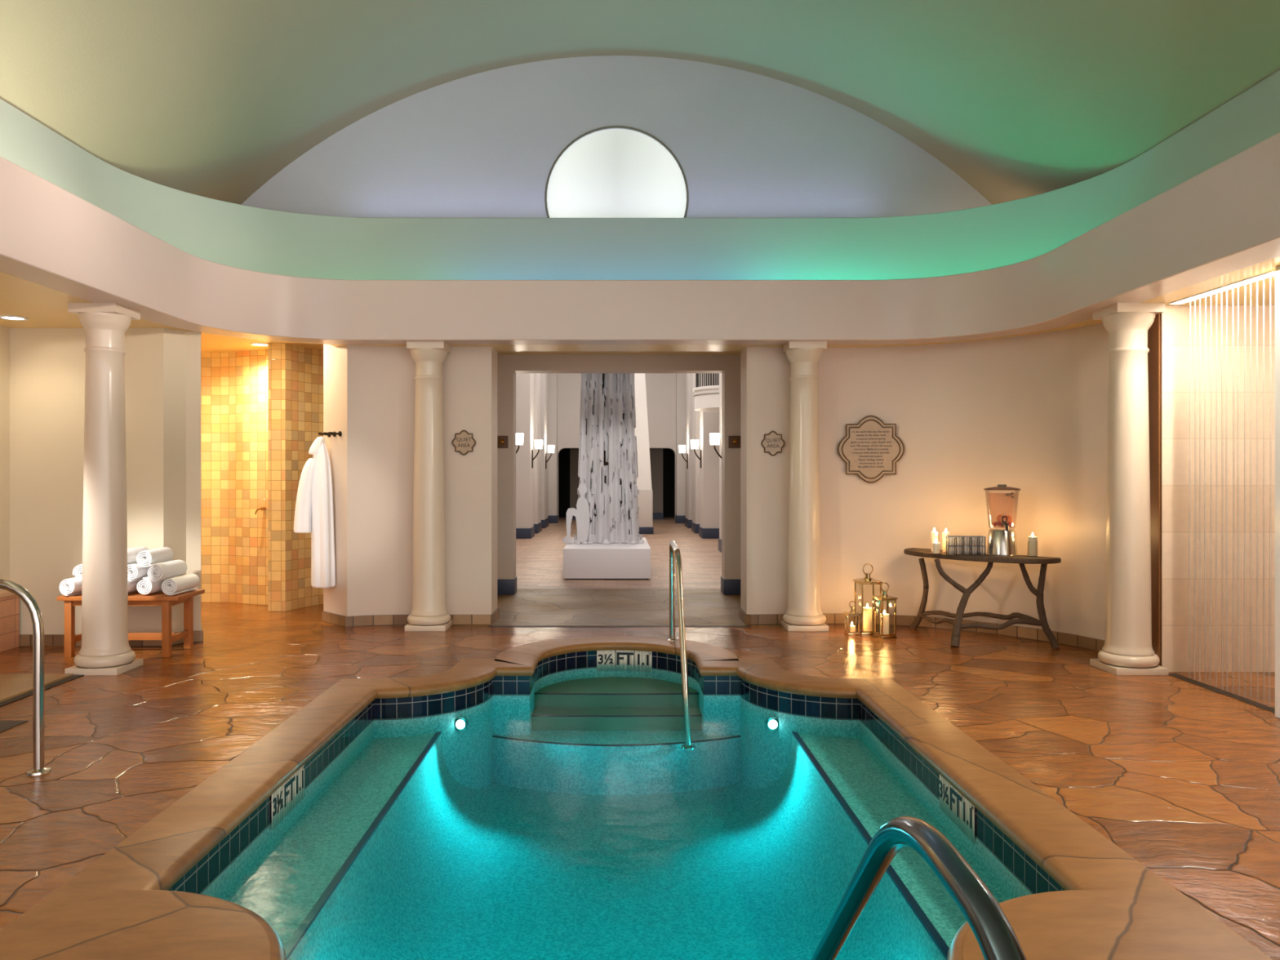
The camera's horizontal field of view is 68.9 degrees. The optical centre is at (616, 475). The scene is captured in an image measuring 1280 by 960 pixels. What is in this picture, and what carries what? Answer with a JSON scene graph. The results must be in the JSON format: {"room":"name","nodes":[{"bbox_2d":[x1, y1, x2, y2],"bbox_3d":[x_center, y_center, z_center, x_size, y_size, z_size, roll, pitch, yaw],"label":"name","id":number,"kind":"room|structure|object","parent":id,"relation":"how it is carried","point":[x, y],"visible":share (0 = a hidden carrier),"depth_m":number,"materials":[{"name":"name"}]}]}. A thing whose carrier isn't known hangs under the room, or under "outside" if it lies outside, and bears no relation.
{"room":"indoor spa pool","nodes":[
{"label":"indoor spa pool","id":0,"kind":"room"},
{"bbox_2d":[0,325,200,634],"bbox_3d":[-4.615,0.010,6.600,1.970,2.880,4.800,0,0,0],"label":"wall","id":1,"kind":"structure","parent":0,"point":[42,370],"depth_m":7.95,"materials":[{"name":"paint"}]},
{"bbox_2d":[19,622,203,646],"bbox_3d":[-4.295,1.400,8.143,1.568,0.100,0.916,0,0,-43],"label":"baseboard","id":2,"kind":"structure","parent":1,"relation":"attached to","point":[25,640],"depth_m":7.93,"materials":[{"name":"stone"}]},
{"bbox_2d":[0,70,1279,279],"bbox_3d":[0.000,-2.050,3.925,9.400,1.100,11.850,0,0,0],"label":"ceiling cove","id":3,"kind":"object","parent":1,"relation":"attached to","point":[248,237],"depth_m":9.24,"materials":[{"name":"paint"}]},
{"bbox_2d":[0,132,1279,344],"bbox_3d":[0.000,-1.540,3.475,7.600,0.560,10.950,0,0,0],"label":"ceiling soffit","id":4,"kind":"structure","parent":1,"relation":"attached to","point":[1224,219],"depth_m":8.22,"materials":[{"name":"paint"}]},
{"bbox_2d":[200,349,267,604],"bbox_3d":[-4.585,0.015,10.535,1.522,2.870,0.416,0,0,-10],"label":"wall","id":5,"kind":"structure","parent":0,"point":[234,384],"depth_m":10.66,"materials":[{"name":"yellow tile"}]},
{"bbox_2d":[200,333,323,352],"bbox_3d":[-4.125,-1.450,9.695,3.150,0.060,3.010,0,0,0],"label":"ceiling","id":6,"kind":"structure","parent":0,"point":[210,343],"depth_m":10.11,"materials":[{"name":"paint"}]},
{"bbox_2d":[267,343,285,611],"bbox_3d":[-3.828,0.015,10.363,0.165,2.870,0.899,0,0,-27],"label":"tiled wall","id":7,"kind":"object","parent":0,"point":[276,352],"visible":1,"depth_m":10.00,"materials":[{"name":"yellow tile"}]},
{"bbox_2d":[285,343,323,611],"bbox_3d":[-3.247,0.015,10.488,0.192,2.870,1.134,0,0,41],"label":"wall","id":8,"kind":"structure","parent":0,"point":[304,366],"depth_m":10.22,"materials":[{"name":"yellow tile"}]},
{"bbox_2d":[323,344,497,616],"bbox_3d":[-2.046,0.000,9.219,1.724,2.900,0.446,0,0,-7],"label":"wall","id":9,"kind":"structure","parent":0,"point":[369,392],"depth_m":9.10,"materials":[{"name":"paint"}]},
{"bbox_2d":[318,431,330,437],"bbox_3d":[-2.883,-0.410,9.195,0.116,0.052,0.052,0,0,-43],"label":"peg","id":10,"kind":"object","parent":9,"relation":"attached to","point":[319,433],"visible":0.64,"depth_m":9.18,"materials":[{"name":"brown metal"}]},
{"bbox_2d":[293,436,335,588],"bbox_3d":[-2.948,0.350,9.097,0.320,1.479,0.363,0,0,-43],"label":"bathrobe","id":11,"kind":"object","parent":10,"relation":"hanging from","point":[313,511],"visible":1,"depth_m":9.05,"materials":[{"name":"fabric"}]},
{"bbox_2d":[321,608,499,626],"bbox_3d":[-2.044,1.400,9.210,1.760,0.100,0.464,0,0,-7],"label":"baseboard","id":12,"kind":"structure","parent":9,"relation":"attached to","point":[328,617],"depth_m":9.07,"materials":[{"name":"stone"}]},
{"bbox_2d":[452,430,475,455],"bbox_3d":[-1.485,-0.325,9.082,0.234,0.246,0.026,0,0,0],"label":"sign","id":13,"kind":"object","parent":9,"relation":"attached to","point":[464,442],"visible":1,"depth_m":9.08,"materials":[{"name":"stone"}]},
{"bbox_2d":[240,55,991,217],"bbox_3d":[0.000,-3.480,9.900,8.521,1.960,0.001,0,0,0],"label":"wall","id":14,"kind":"structure","parent":0,"point":[487,144],"depth_m":9.90,"materials":[{"name":"paint"}]},
{"bbox_2d":[544,125,688,217],"bbox_3d":[0.000,-3.125,9.924,1.529,1.180,0.072,0,0,0],"label":"window","id":15,"kind":"structure","parent":14,"relation":"in","point":[611,171],"depth_m":9.95,"materials":[{"name":"white"}]},
{"bbox_2d":[569,448,662,512],"bbox_3d":[-0.005,0.150,31.300,3.110,2.600,0.200,0,0,0],"label":"wall","id":16,"kind":"structure","parent":0,"point":[655,454],"depth_m":31.20,"materials":[{"name":"paint"}]},
{"bbox_2d":[449,786,783,959],"bbox_3d":[0.000,2.375,4.550,3.600,0.090,7.500,0,0,0],"label":"floor","id":17,"kind":"structure","parent":0,"point":[562,876],"depth_m":5.31,"materials":[{"name":"paint"}]},
{"bbox_2d":[492,729,740,795],"bbox_3d":[0.000,2.170,7.560,2.100,0.400,1.480,0,0,0],"label":"step","id":18,"kind":"structure","parent":17,"relation":"on","point":[533,766],"depth_m":6.90,"materials":[{"name":"paint"}]},
{"bbox_2d":[531,676,702,730],"bbox_3d":[0.000,1.900,7.760,1.600,0.300,1.080,0,0,0],"label":"step","id":19,"kind":"structure","parent":18,"relation":"on","point":[544,704],"depth_m":7.48,"materials":[{"name":"tile"}]},
{"bbox_2d":[223,733,1009,959],"bbox_3d":[0.000,2.078,4.300,3.600,0.585,5.800,0,0,0],"label":"ledge","id":20,"kind":"object","parent":17,"relation":"on","point":[407,893],"visible":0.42,"depth_m":4.96,"materials":[{"name":"paint"}]},
{"bbox_2d":[284,731,949,959],"bbox_3d":[0.000,1.788,4.300,2.510,0.014,5.800,0,0,0],"label":"trim","id":21,"kind":"structure","parent":20,"relation":"attached to","point":[312,915],"depth_m":4.28,"materials":[{"name":"blue tile"}]},
{"bbox_2d":[811,816,1026,959],"bbox_3d":[0.500,1.445,1.880,0.110,1.770,1.830,0,0,0],"label":"pool handrail","id":22,"kind":"object","parent":17,"relation":"on","point":[996,937],"visible":1,"depth_m":1.45,"materials":[{"name":"metal"}]},
{"bbox_2d":[451,516,782,626],"bbox_3d":[0.000,1.498,21.265,6.400,0.103,24.470,0,0,0],"label":"floor","id":23,"kind":"structure","parent":0,"point":[527,606],"depth_m":11.78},
{"bbox_2d":[563,537,650,579],"bbox_3d":[-0.135,1.232,14.200,1.220,0.436,2.400,0,0,0],"label":"plinth","id":24,"kind":"object","parent":23,"relation":"on","point":[595,561],"visible":0.96,"depth_m":13.00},
{"bbox_2d":[562,373,644,543],"bbox_3d":[-0.193,-0.494,14.457,1.245,3.013,1.160,0,0,0],"label":"sculpture","id":25,"kind":"object","parent":24,"relation":"on","point":[607,473],"visible":0.9,"depth_m":14.08,"materials":[{"name":"stone"}]},
{"bbox_2d":[631,373,653,533],"bbox_3d":[0.030,-0.700,23.700,1.780,4.300,0.840,0,0,0],"label":"pier","id":26,"kind":"object","parent":23,"relation":"on","point":[645,501],"visible":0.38,"depth_m":23.36,"materials":[{"name":"white paint"}]},
{"bbox_2d":[557,373,675,515],"bbox_3d":[0.000,-2.050,29.200,5.200,7.000,0.400,0,0,0],"label":"wall","id":27,"kind":"structure","parent":0,"point":[660,388],"depth_m":29.00,"materials":[{"name":"paint"}]},
{"bbox_2d":[558,448,675,516],"bbox_3d":[0.000,-0.050,31.300,6.000,3.000,3.800,0,0,0],"label":"doorway","id":28,"kind":"structure","parent":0,"point":[668,456],"depth_m":33.00,"materials":[{"name":"black"}]},
{"bbox_2d":[201,666,1031,899],"bbox_3d":[0.000,2.030,4.850,3.314,0.740,6.564,0,0,0],"label":"wall","id":29,"kind":"structure","parent":0,"point":[765,753],"depth_m":6.57,"materials":[{"name":"paint"}]},
{"bbox_2d":[271,764,304,830],"bbox_3d":[-1.648,1.605,4.695,0.006,0.181,0.464,0,0,0],"label":"depth marker","id":30,"kind":"object","parent":29,"relation":"attached to","point":[286,797],"visible":0.95,"depth_m":4.67,"materials":[{"name":"white tile"}]},
{"bbox_2d":[453,715,468,731],"bbox_3d":[-1.100,1.750,6.584,0.100,0.100,0.042,0,0,0],"label":"pool light","id":31,"kind":"object","parent":29,"relation":"attached to","point":[460,724],"visible":1,"depth_m":6.57,"materials":[{"name":"glass"}]},
{"bbox_2d":[55,635,1177,959],"bbox_3d":[0.000,1.480,4.850,3.914,0.071,7.165,0,0,0],"label":"pool coping","id":32,"kind":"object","parent":29,"relation":"attached to","point":[162,851],"depth_m":4.45},
{"bbox_2d":[666,540,695,750],"bbox_3d":[0.505,1.267,7.495,0.115,1.426,1.560,0,0,-1],"label":"pool handrail","id":33,"kind":"object","parent":32,"relation":"on","point":[674,549],"visible":1,"depth_m":7.17,"materials":[{"name":"metal"}]},
{"bbox_2d":[168,649,1065,893],"bbox_3d":[0.000,1.587,4.850,3.310,0.155,6.560,0,0,0],"label":"trim","id":34,"kind":"structure","parent":29,"relation":"attached to","point":[201,876],"depth_m":6.36,"materials":[{"name":"blue tile"}]},
{"bbox_2d":[492,693,741,746],"bbox_3d":[0.000,1.857,7.156,2.106,0.234,0.693,0,0,0],"label":"trim","id":35,"kind":"structure","parent":29,"relation":"attached to","point":[731,737],"depth_m":7.21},
{"bbox_2d":[596,649,652,672],"bbox_3d":[0.068,1.605,8.097,0.480,0.181,0.049,0,0,6],"label":"depth marker","id":36,"kind":"object","parent":29,"relation":"attached to","point":[605,658],"visible":1,"depth_m":8.11,"materials":[{"name":"white tile"}]},
{"bbox_2d":[764,715,778,731],"bbox_3d":[1.100,1.750,6.584,0.100,0.100,0.042,0,0,0],"label":"pool light","id":37,"kind":"object","parent":29,"relation":"attached to","point":[771,723],"visible":1,"depth_m":6.57,"materials":[{"name":"glass"}]},
{"bbox_2d":[938,773,974,843],"bbox_3d":[1.648,1.605,4.535,0.006,0.181,0.464,0,0,0],"label":"depth marker","id":38,"kind":"object","parent":29,"relation":"attached to","point":[957,808],"visible":0.91,"depth_m":4.51,"materials":[{"name":"white tile"}]},
{"bbox_2d":[497,355,740,578],"bbox_3d":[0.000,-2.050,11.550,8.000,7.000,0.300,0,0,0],"label":"door frame","id":39,"kind":"structure","parent":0,"point":[508,366],"depth_m":11.40,"materials":[{"name":"paint"}]},
{"bbox_2d":[497,435,507,448],"bbox_3d":[-1.448,-0.415,11.345,0.245,0.150,0.110,0,0,0],"label":"light switch","id":40,"kind":"object","parent":39,"relation":"attached to","point":[502,441],"visible":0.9,"depth_m":11.37,"materials":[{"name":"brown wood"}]},
{"bbox_2d":[497,576,516,595],"bbox_3d":[-1.500,1.355,11.545,0.500,0.190,0.350,0,0,0],"label":"baseboard","id":41,"kind":"structure","parent":39,"relation":"attached to","point":[504,586],"depth_m":11.37,"materials":[{"name":"blue paint"}]},
{"bbox_2d":[720,576,740,595],"bbox_3d":[1.542,1.355,11.545,0.475,0.190,0.350,0,0,0],"label":"baseboard","id":42,"kind":"structure","parent":39,"relation":"attached to","point":[728,586],"depth_m":11.37,"materials":[{"name":"blue paint"}]},
{"bbox_2d":[728,435,740,448],"bbox_3d":[1.492,-0.415,11.345,0.255,0.150,0.110,0,0,0],"label":"board","id":43,"kind":"object","parent":39,"relation":"attached to","point":[734,442],"visible":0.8,"depth_m":11.37,"materials":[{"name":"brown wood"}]},
{"bbox_2d":[497,351,741,355],"bbox_3d":[0.015,-1.515,10.560,3.730,0.070,2.280,0,0,0],"label":"ceiling","id":44,"kind":"structure","parent":0,"point":[498,353],"depth_m":11.24,"materials":[{"name":"paint"}]},
{"bbox_2d":[0,0,1279,204],"bbox_3d":[0.000,-3.530,3.950,8.521,1.860,11.900,0,0,0],"label":"ceiling","id":45,"kind":"structure","parent":0,"point":[211,99],"depth_m":8.14,"materials":[{"name":"paint"}]},
{"bbox_2d":[0,602,1279,959],"bbox_3d":[0.000,1.450,5.250,13.200,0.001,13.500,0,0,0],"label":"floor","id":46,"kind":"structure","parent":0,"point":[1182,776],"depth_m":5.54,"materials":[{"name":"stone"}]},
{"bbox_2d":[0,590,19,652],"bbox_3d":[-5.105,1.205,7.530,0.100,0.490,0.800,0,0,0],"label":"seat","id":47,"kind":"object","parent":46,"relation":"on","point":[9,601],"visible":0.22,"depth_m":7.79,"materials":[{"name":"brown tile"}]},
{"bbox_2d":[0,720,27,733],"bbox_3d":[-3.670,1.452,5.060,0.380,0.015,0.920,0,0,0],"label":"floor grate","id":48,"kind":"object","parent":46,"relation":"on","point":[4,725],"visible":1,"depth_m":5.43,"materials":[{"name":"metal"}]},
{"bbox_2d":[0,578,51,775],"bbox_3d":[-3.305,0.974,4.570,1.060,0.956,0.110,0,0,0],"label":"grab rail","id":49,"kind":"object","parent":46,"relation":"on","point":[38,768],"visible":1,"depth_m":4.55,"materials":[{"name":"metal"}]},
{"bbox_2d":[0,673,73,702],"bbox_3d":[-4.615,1.449,5.175,1.370,0.042,3.150,0,0,0],"label":"stone slab","id":50,"kind":"object","parent":46,"relation":"on","point":[11,685],"visible":0.55,"depth_m":6.47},
{"bbox_2d":[0,675,84,706],"bbox_3d":[-3.900,1.452,5.200,0.060,0.016,3.200,0,0,0],"label":"floor drain","id":51,"kind":"object","parent":46,"relation":"on","point":[65,680],"visible":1,"depth_m":6.31,"materials":[{"name":"metal"}]},
{"bbox_2d":[64,302,143,675],"bbox_3d":[-3.820,0.095,6.970,0.405,2.710,0.405,0,0,4],"label":"column","id":52,"kind":"structure","parent":46,"relation":"on","point":[105,649],"depth_m":6.85,"materials":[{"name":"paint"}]},
{"bbox_2d":[57,589,204,657],"bbox_3d":[-3.980,1.205,7.683,0.970,0.490,0.485,0,0,0],"label":"bench","id":53,"kind":"object","parent":46,"relation":"on","point":[135,598],"visible":0.71,"depth_m":7.48,"materials":[{"name":"brown wood"}]},
{"bbox_2d":[58,577,82,595],"bbox_3d":[-4.367,0.888,7.626,0.131,0.137,0.400,0,0,3],"label":"rolled towel","id":54,"kind":"object","parent":53,"relation":"on","point":[72,586],"visible":0.53,"depth_m":7.43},
{"bbox_2d":[128,579,142,592],"bbox_3d":[-3.970,0.880,7.637,0.128,0.134,0.401,0,0,3],"label":"rolled towel","id":55,"kind":"object","parent":53,"relation":"on","point":[132,585],"visible":0.04,"depth_m":7.55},
{"bbox_2d":[127,563,151,581],"bbox_3d":[-3.877,0.775,7.643,0.130,0.136,0.401,0,0,1],"label":"rolled towel","id":56,"kind":"object","parent":55,"relation":"on","point":[135,571],"visible":0.51,"depth_m":7.46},
{"bbox_2d":[136,546,173,567],"bbox_3d":[-3.777,0.662,7.643,0.125,0.133,0.400,0,0,-2],"label":"rolled towel","id":57,"kind":"object","parent":56,"relation":"on","point":[144,558],"visible":0.98,"depth_m":7.51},
{"bbox_3d":[-4.068,0.776,7.625,0.132,0.125,0.400,21,-1,-2],"label":"rolled towel","id":58,"kind":"object","parent":55,"relation":"on","visible":0},
{"bbox_2d":[127,546,148,564],"bbox_3d":[-3.971,0.654,7.632,0.133,0.125,0.400,0,0,-1],"label":"rolled towel","id":59,"kind":"object","parent":58,"relation":"on","point":[132,553],"visible":0.21,"depth_m":7.57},
{"bbox_2d":[136,576,175,594],"bbox_3d":[-3.766,0.880,7.653,0.130,0.136,0.400,0,0,2],"label":"rolled towel","id":60,"kind":"object","parent":53,"relation":"on","point":[145,586],"visible":0.54,"depth_m":7.46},
{"bbox_2d":[161,573,199,595],"bbox_3d":[-3.574,0.888,7.658,0.128,0.135,0.401,0,0,1],"label":"rolled towel","id":61,"kind":"object","parent":53,"relation":"on","point":[171,586],"visible":1,"depth_m":7.55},
{"bbox_2d":[147,560,186,580],"bbox_3d":[-3.666,0.767,7.622,0.128,0.134,0.400,0,0,2],"label":"rolled towel","id":62,"kind":"object","parent":61,"relation":"on","point":[157,571],"visible":1,"depth_m":7.52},
{"bbox_2d":[404,341,452,631],"bbox_3d":[-1.790,0.095,8.900,0.405,2.710,0.405,0,0,-4],"label":"column","id":63,"kind":"structure","parent":46,"relation":"on","point":[428,612],"depth_m":8.78,"materials":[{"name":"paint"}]},
{"bbox_2d":[487,625,751,626],"bbox_3d":[0.025,1.448,9.000,2.530,0.004,0.060,0,0,0],"label":"trim","id":64,"kind":"structure","parent":46,"relation":"in","point":[488,625],"depth_m":8.97,"materials":[{"name":"stone"}]},
{"bbox_2d":[0,890,1272,959],"bbox_3d":[0.000,1.456,2.749,3.910,0.028,0.998,0,0,0],"label":"trim","id":65,"kind":"structure","parent":46,"relation":"on","point":[64,925],"depth_m":2.96,"materials":[{"name":"stone"}]},
{"bbox_2d":[781,341,828,631],"bbox_3d":[1.790,0.095,8.900,0.405,2.710,0.405,0,0,4],"label":"column","id":66,"kind":"structure","parent":46,"relation":"on","point":[804,612],"depth_m":8.78,"materials":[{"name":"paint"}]},
{"bbox_2d":[843,600,861,635],"bbox_3d":[2.160,1.297,8.551,0.122,0.306,0.122,0,0,-6],"label":"candle lantern","id":67,"kind":"object","parent":46,"relation":"on","point":[851,613],"visible":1,"depth_m":8.50,"materials":[{"name":"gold metal"}]},
{"bbox_2d":[853,563,883,635],"bbox_3d":[2.321,1.129,8.627,0.207,0.641,0.207,0,0,-7],"label":"candle lantern","id":68,"kind":"object","parent":46,"relation":"on","point":[867,580],"visible":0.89,"depth_m":8.55,"materials":[{"name":"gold metal"}]},
{"bbox_2d":[862,603,871,631],"bbox_3d":[2.317,1.306,8.627,0.084,0.252,0.084,0,0,0],"label":"pillar candle","id":69,"kind":"object","parent":68,"relation":"on","point":[867,611],"visible":0.97,"depth_m":8.59,"materials":[{"name":"wax"}]},
{"bbox_2d":[872,582,897,638],"bbox_3d":[2.423,1.206,8.429,0.159,0.488,0.159,0,0,-14],"label":"candle lantern","id":70,"kind":"object","parent":46,"relation":"on","point":[884,597],"visible":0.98,"depth_m":8.39,"materials":[{"name":"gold metal"}]},
{"bbox_2d":[880,609,888,634],"bbox_3d":[2.419,1.321,8.429,0.080,0.222,0.080,0,0,0],"label":"pillar candle","id":71,"kind":"object","parent":70,"relation":"on","point":[886,616],"visible":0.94,"depth_m":8.39,"materials":[{"name":"wax"}]},
{"bbox_2d":[903,547,1061,648],"bbox_3d":[3.051,1.077,8.178,0.664,0.784,1.421,0,0,-41],"label":"table","id":72,"kind":"object","parent":46,"relation":"on","point":[1023,619],"visible":1,"depth_m":7.99,"materials":[{"name":"wood"}]},
{"bbox_2d":[930,527,937,551],"bbox_3d":[2.876,0.577,8.450,0.060,0.217,0.060,0,0,0],"label":"pillar candle","id":73,"kind":"object","parent":72,"relation":"on","point":[934,535],"visible":0.86,"depth_m":8.43,"materials":[{"name":"wax"}]},
{"bbox_2d":[983,484,1021,555],"bbox_3d":[3.342,0.379,8.099,0.308,0.612,0.303,0,0,-31],"label":"dispenser","id":74,"kind":"object","parent":72,"relation":"on","point":[1001,542],"visible":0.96,"depth_m":8.00,"materials":[{"name":"metal"}]},
{"bbox_2d":[1027,533,1037,556],"bbox_3d":[3.557,0.584,7.980,0.072,0.202,0.072,0,0,0],"label":"pillar candle","id":75,"kind":"object","parent":72,"relation":"on","point":[1032,540],"visible":1,"depth_m":7.95,"materials":[{"name":"wax"}]},
{"bbox_2d":[1089,302,1168,675],"bbox_3d":[3.820,0.095,6.970,0.405,2.710,0.405,0,0,-4],"label":"column","id":76,"kind":"structure","parent":46,"relation":"on","point":[1127,648],"depth_m":6.85,"materials":[{"name":"paint"}]},
{"bbox_2d":[1168,673,1275,713],"bbox_3d":[4.060,1.450,5.925,0.080,0.005,1.850,0,0,0],"label":"drain","id":77,"kind":"object","parent":46,"relation":"on","point":[1255,704],"visible":0.78,"depth_m":6.23,"materials":[{"name":"metal"}]},
{"bbox_2d":[0,256,1279,351],"bbox_3d":[0.000,-1.260,3.725,14.000,0.001,11.450,0,0,0],"label":"ceiling","id":78,"kind":"structure","parent":0,"point":[44,307],"depth_m":7.04,"materials":[{"name":"paint"}]},
{"bbox_2d":[0,315,28,320],"bbox_3d":[-4.800,-1.255,7.420,0.210,0.010,0.210,0,0,0],"label":"recessed light","id":79,"kind":"object","parent":78,"relation":"in","point":[2,317],"visible":1,"depth_m":7.42,"materials":[{"name":"white paint"}]},
{"bbox_2d":[1165,270,1275,304],"bbox_3d":[4.080,-1.258,6.135,0.110,0.007,1.410,0,0,0],"label":"recessed light","id":80,"kind":"object","parent":78,"relation":"in","point":[1272,273],"visible":0.96,"depth_m":6.24,"materials":[{"name":"white paint"}]},
{"bbox_2d":[1188,275,1271,706],"bbox_3d":[4.079,0.094,6.236,0.026,2.688,0.836,0,0,0],"label":"curtain","id":81,"kind":"object","parent":78,"relation":"hanging from","point":[1269,276],"visible":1,"depth_m":6.30,"materials":[{"name":"fabric"}]},
{"bbox_2d":[740,323,1109,639],"bbox_3d":[2.792,0.095,8.590,3.598,2.710,0.815,0,0,34],"label":"wall","id":82,"kind":"structure","parent":0,"point":[1028,413],"depth_m":8.85,"materials":[{"name":"paint"}]},
{"bbox_2d":[760,431,785,455],"bbox_3d":[1.525,-0.319,9.107,0.234,0.246,0.026,0,0,0],"label":"sign","id":83,"kind":"object","parent":82,"relation":"attached to","point":[772,443],"visible":1,"depth_m":9.10,"materials":[{"name":"stone"}]},
{"bbox_2d":[837,415,904,483],"bbox_3d":[2.473,-0.260,9.077,0.632,0.658,0.027,0,0,10],"label":"wall plaque","id":84,"kind":"object","parent":82,"relation":"attached to","point":[871,448],"visible":1,"depth_m":9.07,"materials":[{"name":"stone"}]},
{"bbox_2d":[738,608,1105,651],"bbox_3d":[2.782,1.400,8.590,3.615,0.100,0.827,0,0,34],"label":"baseboard","id":85,"kind":"structure","parent":82,"relation":"attached to","point":[1064,638],"depth_m":8.71,"materials":[{"name":"stone"}]},
{"bbox_2d":[1160,313,1161,666],"bbox_3d":[5.315,0.095,7.105,2.570,2.710,0.390,0,0,0],"label":"wall","id":86,"kind":"structure","parent":0,"point":[1160,313],"depth_m":6.91,"materials":[{"name":"paint"}]},
{"bbox_2d":[1147,313,1159,666],"bbox_3d":[4.040,0.095,7.110,0.040,2.710,0.380,0,0,0],"label":"trim","id":87,"kind":"structure","parent":86,"relation":"attached to","point":[1153,332],"depth_m":6.97,"materials":[{"name":"brown wood"}]},
{"bbox_2d":[1161,305,1275,671],"bbox_3d":[5.315,0.095,6.900,2.570,2.710,0.001,0,0,0],"label":"wall","id":88,"kind":"structure","parent":0,"point":[1180,461],"depth_m":6.90,"materials":[{"name":"wood"}]},
{"bbox_2d":[1275,265,1279,718],"bbox_3d":[4.330,0.095,4.960,0.740,2.710,1.320,0,0,0],"label":"wall pier","id":89,"kind":"object","parent":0,"point":[1277,268],"visible":1,"depth_m":5.59,"materials":[{"name":"paint"}]},
{"bbox_3d":[2.560,-2.050,20.450,0.120,7.000,17.500,0,0,0],"label":"wall","id":90,"kind":"structure","parent":0,"visible":0},
{"bbox_2d":[675,373,685,523],"bbox_3d":[2.180,-2.000,28.800,0.720,6.900,0.440,0,0,0],"label":"pilaster","id":91,"kind":"object","parent":90,"relation":"attached to","point":[680,516],"visible":0.34,"depth_m":28.60,"materials":[{"name":"paint"}]},
{"bbox_2d":[684,373,692,528],"bbox_3d":[2.265,-2.000,26.500,0.570,6.900,1.440,0,0,0],"label":"pilaster","id":92,"kind":"object","parent":90,"relation":"attached to","point":[688,519],"visible":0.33,"depth_m":25.80,"materials":[{"name":"paint"}]},
{"bbox_2d":[691,373,699,533],"bbox_3d":[2.265,-2.000,24.100,0.570,6.900,1.240,0,0,0],"label":"pilaster","id":93,"kind":"object","parent":90,"relation":"attached to","point":[695,414],"visible":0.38,"depth_m":23.56,"materials":[{"name":"paint"}]},
{"bbox_2d":[692,373,719,412],"bbox_3d":[2.080,-2.140,20.400,0.840,1.379,1.680,0,0,0],"label":"balcony","id":94,"kind":"object","parent":90,"relation":"attached to","point":[706,397],"visible":0.43,"depth_m":19.96,"materials":[{"name":"white paint"}]},
{"bbox_2d":[698,373,719,538],"bbox_3d":[2.265,-2.000,22.050,0.570,6.900,0.940,0,0,0],"label":"pilaster","id":95,"kind":"object","parent":90,"relation":"attached to","point":[708,528],"visible":0.38,"depth_m":21.60,"materials":[{"name":"paint"}]},
{"bbox_2d":[690,440,701,467],"bbox_3d":[1.875,-0.519,22.000,0.270,0.660,0.200,0,0,0],"label":"wall sconce","id":96,"kind":"object","parent":95,"relation":"attached to","point":[694,443],"visible":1,"depth_m":21.94,"materials":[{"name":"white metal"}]},
{"bbox_2d":[718,373,721,552],"bbox_3d":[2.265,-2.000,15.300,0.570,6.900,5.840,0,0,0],"label":"pilaster","id":97,"kind":"object","parent":90,"relation":"attached to","point":[720,374],"visible":0.13,"depth_m":18.00,"materials":[{"name":"paint"}]},
{"bbox_2d":[709,433,721,458],"bbox_3d":[1.875,-0.468,17.500,0.270,0.660,0.200,0,0,0],"label":"wall sconce","id":98,"kind":"object","parent":97,"relation":"attached to","point":[714,437],"visible":0.78,"depth_m":17.43,"materials":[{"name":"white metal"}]},
{"bbox_3d":[0.000,-0.025,9.450,3.800,2.950,0.100,0,0,0],"label":"wall","id":99,"kind":"structure","parent":0,"visible":0},
{"bbox_2d":[496,351,741,351],"bbox_3d":[0.025,-1.380,9.445,2.570,0.240,0.010,0,0,0],"label":"trim","id":100,"kind":"structure","parent":99,"relation":"attached to","point":[496,351],"depth_m":9.44,"materials":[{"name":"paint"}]},
{"bbox_3d":[-4.158,0.882,7.635,0.125,0.132,0.400,21,0,0],"label":"rolled towel","id":101,"kind":"object","parent":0,"visible":0},
{"bbox_2d":[72,564,82,580],"bbox_3d":[-4.258,0.767,7.622,0.137,0.128,0.401,0,0,1],"label":"rolled towel","id":102,"kind":"object","parent":101,"relation":"on","point":[77,571],"visible":0.3,"depth_m":7.42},
{"bbox_3d":[-2.560,-2.050,20.450,0.120,7.000,17.500,0,0,0],"label":"wall","id":103,"kind":"structure","parent":0,"visible":0},
{"bbox_2d":[515,373,534,538],"bbox_3d":[-2.265,-2.000,22.050,0.570,6.900,0.940,0,0,0],"label":"pilaster","id":104,"kind":"object","parent":103,"relation":"attached to","point":[525,528],"visible":0.42,"depth_m":21.60,"materials":[{"name":"paint"}]},
{"bbox_2d":[531,440,542,467],"bbox_3d":[-1.875,-0.519,22.000,0.270,0.660,0.200,0,0,0],"label":"wall sconce","id":105,"kind":"object","parent":104,"relation":"attached to","point":[538,443],"visible":1,"depth_m":21.95,"materials":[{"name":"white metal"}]},
{"bbox_2d":[533,373,542,533],"bbox_3d":[-2.265,-2.000,24.100,0.570,6.900,1.240,0,0,0],"label":"pilaster","id":106,"kind":"object","parent":103,"relation":"attached to","point":[537,376],"visible":0.31,"depth_m":23.60,"materials":[{"name":"paint"}]},
{"bbox_2d":[541,373,548,528],"bbox_3d":[-2.265,-2.000,26.500,0.570,6.900,1.440,0,0,0],"label":"pilaster","id":107,"kind":"object","parent":103,"relation":"attached to","point":[544,519],"visible":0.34,"depth_m":25.80,"materials":[{"name":"paint"}]},
{"bbox_2d":[547,373,558,523],"bbox_3d":[-2.180,-2.000,28.800,0.720,6.900,0.440,0,0,0],"label":"pilaster","id":108,"kind":"object","parent":103,"relation":"attached to","point":[553,516],"visible":0.34,"depth_m":28.60,"materials":[{"name":"paint"}]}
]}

